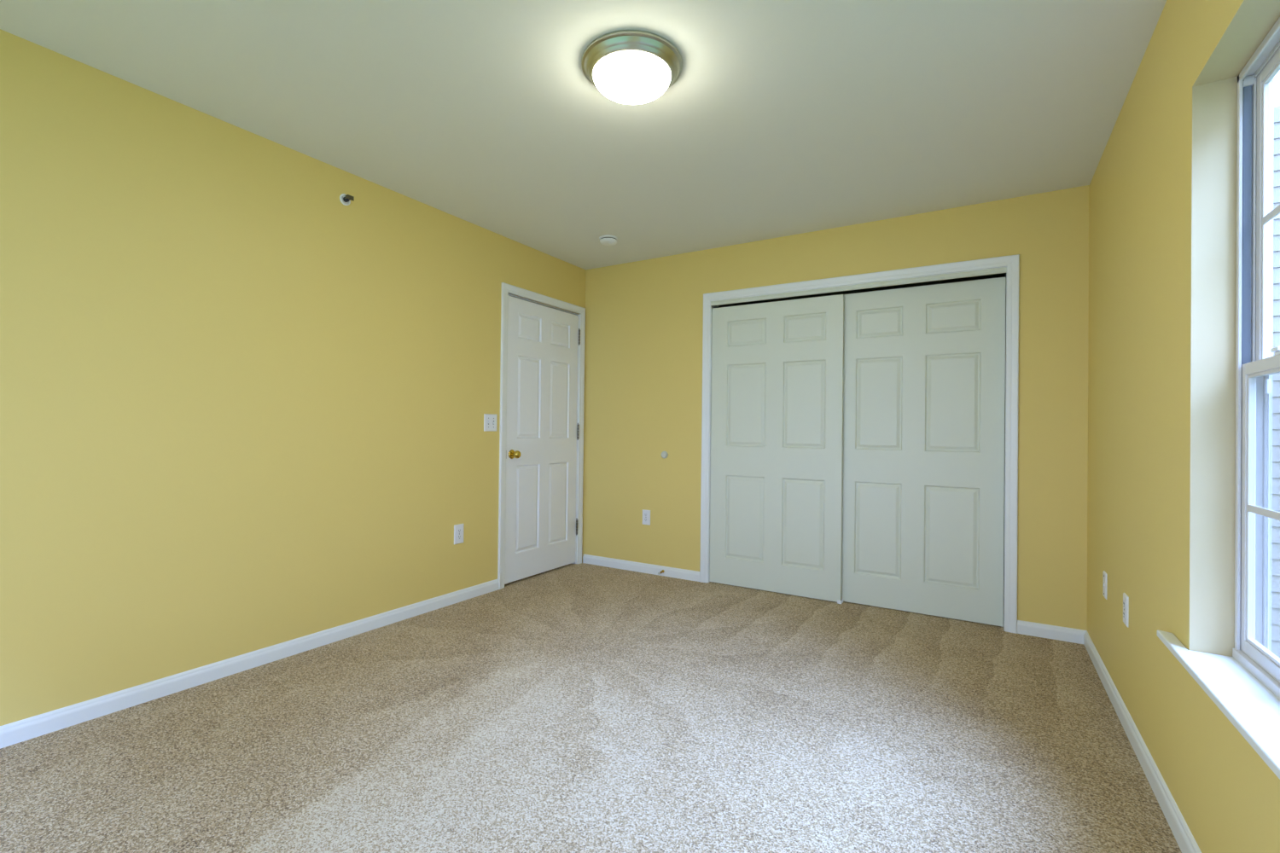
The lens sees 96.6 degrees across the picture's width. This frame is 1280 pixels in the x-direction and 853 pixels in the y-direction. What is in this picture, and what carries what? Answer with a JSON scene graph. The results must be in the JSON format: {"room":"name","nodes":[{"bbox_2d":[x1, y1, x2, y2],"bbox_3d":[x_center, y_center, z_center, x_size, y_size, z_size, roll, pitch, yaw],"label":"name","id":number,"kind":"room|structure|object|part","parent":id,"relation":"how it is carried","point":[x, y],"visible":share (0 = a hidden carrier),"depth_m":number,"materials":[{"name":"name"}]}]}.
{"room":"empty bedroom","nodes":[
{"label":"empty bedroom","id":0,"kind":"room"},
{"bbox_2d":[0,29,585,726],"bbox_3d":[-1.763,-0.117,2.759,0.150,2.440,4.750,0,0,31],"label":"wall","id":1,"kind":"structure","parent":0,"point":[243,405],"depth_m":2.45,"materials":[{"name":"yellow paint"}]},
{"bbox_2d":[0,579,499,749],"bbox_3d":[-1.956,1.062,2.298,0.013,0.072,3.789,0,0,31],"label":"baseboard","id":2,"kind":"structure","parent":1,"relation":"attached to","point":[14,733],"depth_m":2.45,"materials":[{"name":"white wood"}]},
{"bbox_2d":[339,193,354,205],"bbox_3d":[-1.516,-1.183,2.958,0.052,0.059,0.059,0,0,31],"label":"sprinkler","id":3,"kind":"object","parent":1,"relation":"attached to","point":[345,199],"visible":1,"depth_m":2.96,"materials":[{"name":"white plastic"}]},
{"bbox_2d":[453,523,463,544],"bbox_3d":[-1.151,0.684,3.627,0.008,0.122,0.076,0,0,31],"label":"wall outlet","id":4,"kind":"object","parent":1,"relation":"attached to","point":[458,529],"visible":1,"depth_m":3.62,"materials":[{"name":"white plastic"}]},
{"bbox_2d":[483,413,496,431],"bbox_3d":[-1.004,-0.026,3.850,0.018,0.116,0.116,0,0,31],"label":"light switch","id":5,"kind":"object","parent":1,"relation":"attached to","point":[490,421],"visible":1,"depth_m":3.85,"materials":[{"name":"white plastic"}]},
{"bbox_2d":[497,282,585,589],"bbox_3d":[-0.740,0.068,4.341,0.072,2.115,0.944,0,0,31],"label":"trim","id":6,"kind":"structure","parent":1,"relation":"attached to","point":[507,289],"depth_m":4.07,"materials":[{"name":"white wood"}]},
{"bbox_2d":[504,296,580,584],"bbox_3d":[-0.710,0.097,4.325,0.110,2.022,0.826,0,0,31],"label":"door","id":7,"kind":"structure","parent":1,"relation":"in","point":[542,434],"depth_m":4.30,"materials":[{"name":"white paint"}]},
{"bbox_3d":[-0.874,0.197,4.014,0.067,0.055,0.055,0,0,31],"label":"knob","id":8,"kind":"part","parent":7,"relation":"part of","materials":[{"name":"gold metal"}]},
{"bbox_2d":[0,0,1166,269],"bbox_3d":[-0.134,-1.382,2.170,3.730,0.120,5.700,0,0,31],"label":"ceiling","id":9,"kind":"structure","parent":0,"point":[780,118],"depth_m":2.28,"materials":[{"name":"white paint"}]},
{"bbox_2d":[599,235,618,245],"bbox_3d":[-0.218,-1.289,3.968,0.134,0.044,0.134,0,0,31],"label":"smoke detector","id":10,"kind":"object","parent":9,"relation":"attached to","point":[604,240],"visible":1,"depth_m":3.93,"materials":[{"name":"white plastic"}]},
{"bbox_2d":[581,29,682,104],"bbox_3d":[-0.030,-1.269,2.080,0.369,0.105,0.369,0,0,31],"label":"ceiling light","id":11,"kind":"object","parent":9,"relation":"attached to","point":[627,66],"visible":1,"depth_m":1.99,"materials":[{"name":"white glass"}]},
{"bbox_3d":[-0.030,-1.250,2.080,0.283,0.067,0.283,0,0,31],"label":"lamp shade","id":12,"kind":"part","parent":11,"relation":"part of","materials":[{"name":"white glass"}]},
{"bbox_2d":[0,562,1181,852],"bbox_3d":[-0.134,1.178,2.106,3.630,0.120,5.650,0,0,31],"label":"floor","id":13,"kind":"structure","parent":0,"point":[583,707],"depth_m":1.99,"materials":[{"name":"beige carpet"}]},
{"bbox_2d":[837,599,843,604],"bbox_3d":[1.309,1.134,3.715,0.026,0.022,0.104,0,0,31],"label":"floor guide","id":14,"kind":"object","parent":13,"relation":"on","point":[841,601],"visible":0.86,"depth_m":3.68,"materials":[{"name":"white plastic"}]},
{"bbox_2d":[581,185,1089,630],"bbox_3d":[0.987,-0.077,3.941,3.630,2.440,0.120,0,0,31],"label":"wall","id":15,"kind":"structure","parent":0,"point":[644,318],"depth_m":3.79,"materials":[{"name":"yellow paint"}]},
{"bbox_2d":[582,553,699,581],"bbox_3d":[-0.013,1.099,4.452,1.067,0.072,0.013,0,0,31],"label":"baseboard","id":16,"kind":"structure","parent":15,"relation":"attached to","point":[587,559],"depth_m":4.43,"materials":[{"name":"white wood"}]},
{"bbox_2d":[642,509,650,525],"bbox_3d":[0.047,0.705,4.424,0.070,0.115,0.008,0,0,31],"label":"wall outlet","id":17,"kind":"object","parent":15,"relation":"attached to","point":[646,514],"visible":1,"depth_m":4.42,"materials":[{"name":"white plastic"}]},
{"bbox_2d":[661,451,668,458],"bbox_3d":[0.184,0.215,4.343,0.057,0.057,0.018,0,0,31],"label":"bumper cover","id":18,"kind":"object","parent":15,"relation":"attached to","point":[664,454],"visible":1,"depth_m":4.33,"materials":[{"name":"white plastic"}]},
{"bbox_2d":[709,294,843,602],"bbox_3d":[0.921,0.137,3.943,0.922,1.998,0.033,0,0,31],"label":"door","id":19,"kind":"structure","parent":15,"relation":"in","point":[776,491],"depth_m":3.90,"materials":[{"name":"white paint"}]},
{"bbox_2d":[710,267,1006,305],"bbox_3d":[1.298,-0.892,3.694,1.815,0.030,0.011,0,0,31],"label":"trim","id":20,"kind":"structure","parent":15,"relation":"attached to","point":[997,270],"depth_m":3.60,"materials":[{"name":"white paint"}]},
{"bbox_2d":[699,254,1019,634],"bbox_3d":[1.312,0.089,3.731,1.936,2.113,0.138,0,0,31],"label":"trim","id":21,"kind":"structure","parent":15,"relation":"attached to","point":[1011,262],"depth_m":3.29,"materials":[{"name":"white wood"}]},
{"bbox_2d":[841,277,1006,627],"bbox_3d":[1.703,0.140,3.519,0.922,2.005,0.033,0,0,31],"label":"door","id":22,"kind":"structure","parent":15,"relation":"in","point":[924,384],"depth_m":3.48,"materials":[{"name":"white paint"}]},
{"bbox_2d":[1017,620,1086,644],"bbox_3d":[2.230,1.116,3.094,0.310,0.072,0.013,0,0,31],"label":"baseboard","id":23,"kind":"structure","parent":15,"relation":"attached to","point":[1054,632],"depth_m":3.09,"materials":[{"name":"white wood"}]},
{"bbox_2d":[717,273,1006,551],"bbox_3d":[1.514,-0.070,4.060,2.417,2.440,0.630,0,0,31],"label":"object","id":24,"kind":"structure","parent":0,"point":[1002,275],"depth_m":4.18,"materials":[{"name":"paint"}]},
{"bbox_2d":[1086,0,1279,852],"bbox_3d":[1.214,-0.094,0.956,0.150,2.440,4.750,0,0,31],"label":"wall","id":25,"kind":"structure","parent":0,"point":[1161,495],"depth_m":1.63,"materials":[{"name":"yellow paint"}]},
{"bbox_2d":[1102,570,1107,599],"bbox_3d":[2.085,0.712,2.558,0.009,0.114,0.070,0,0,31],"label":"phone jack plate","id":26,"kind":"object","parent":25,"relation":"attached to","point":[1104,574],"visible":1,"depth_m":2.54,"materials":[{"name":"white plastic"}]},
{"bbox_2d":[1122,593,1128,627],"bbox_3d":[1.857,0.701,2.181,0.008,0.115,0.070,0,0,31],"label":"wall outlet","id":27,"kind":"object","parent":25,"relation":"attached to","point":[1125,599],"visible":1,"depth_m":2.16,"materials":[{"name":"white plastic"}]},
{"bbox_2d":[1083,630,1201,852],"bbox_3d":[1.130,1.089,0.991,0.013,0.072,4.750,0,0,31],"label":"baseboard","id":28,"kind":"structure","parent":25,"relation":"attached to","point":[1184,837],"depth_m":1.85,"materials":[{"name":"white wood"}]},
{"bbox_2d":[1156,17,1279,779],"bbox_3d":[1.038,-0.158,0.692,0.191,1.519,2.182,0,0,31],"label":"window","id":29,"kind":"structure","parent":25,"relation":"in","point":[1244,686],"depth_m":1.43,"materials":[{"name":"white plastic"}]},
{"bbox_3d":[1.000,0.592,0.705,0.123,0.020,2.182,0,0,31],"label":"sill","id":30,"kind":"part","parent":29,"relation":"part of","materials":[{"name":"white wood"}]},
{"bbox_3d":[1.087,-0.162,0.662,0.076,1.510,1.850,0,0,31],"label":"frame","id":31,"kind":"part","parent":29,"relation":"part of","materials":[{"name":"white plastic"}]},
{"bbox_3d":[1.314,0.205,1.072,0.020,0.738,0.893,0,0,31],"label":"sash","id":32,"kind":"part","parent":29,"relation":"part of","materials":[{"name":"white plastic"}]},
{"bbox_3d":[1.342,-0.517,1.065,0.017,0.766,0.893,0,0,31],"label":"sash","id":33,"kind":"part","parent":29,"relation":"part of","materials":[{"name":"white plastic"}]},
{"bbox_3d":[1.347,0.202,1.052,0.006,0.747,0.893,0,0,31],"label":"screen frame","id":34,"kind":"part","parent":29,"relation":"part of","materials":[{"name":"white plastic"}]},
{"label":"outside","id":35,"kind":"structure","parent":0,"visible":0},
{"bbox_3d":[8.890,4.302,-0.976,38.000,0.200,60.000,0,0,31],"label":"ground","id":36,"kind":"structure","parent":35,"visible":0},
{"bbox_2d":[1271,105,1279,658],"bbox_3d":[6.938,1.090,3.647,5.170,6.240,3.030,0,0,31],"label":"house wing","id":37,"kind":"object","parent":36,"relation":"on","point":[1276,312],"visible":0.02,"depth_m":3.65,"materials":[{"name":"plastic"}]}
]}

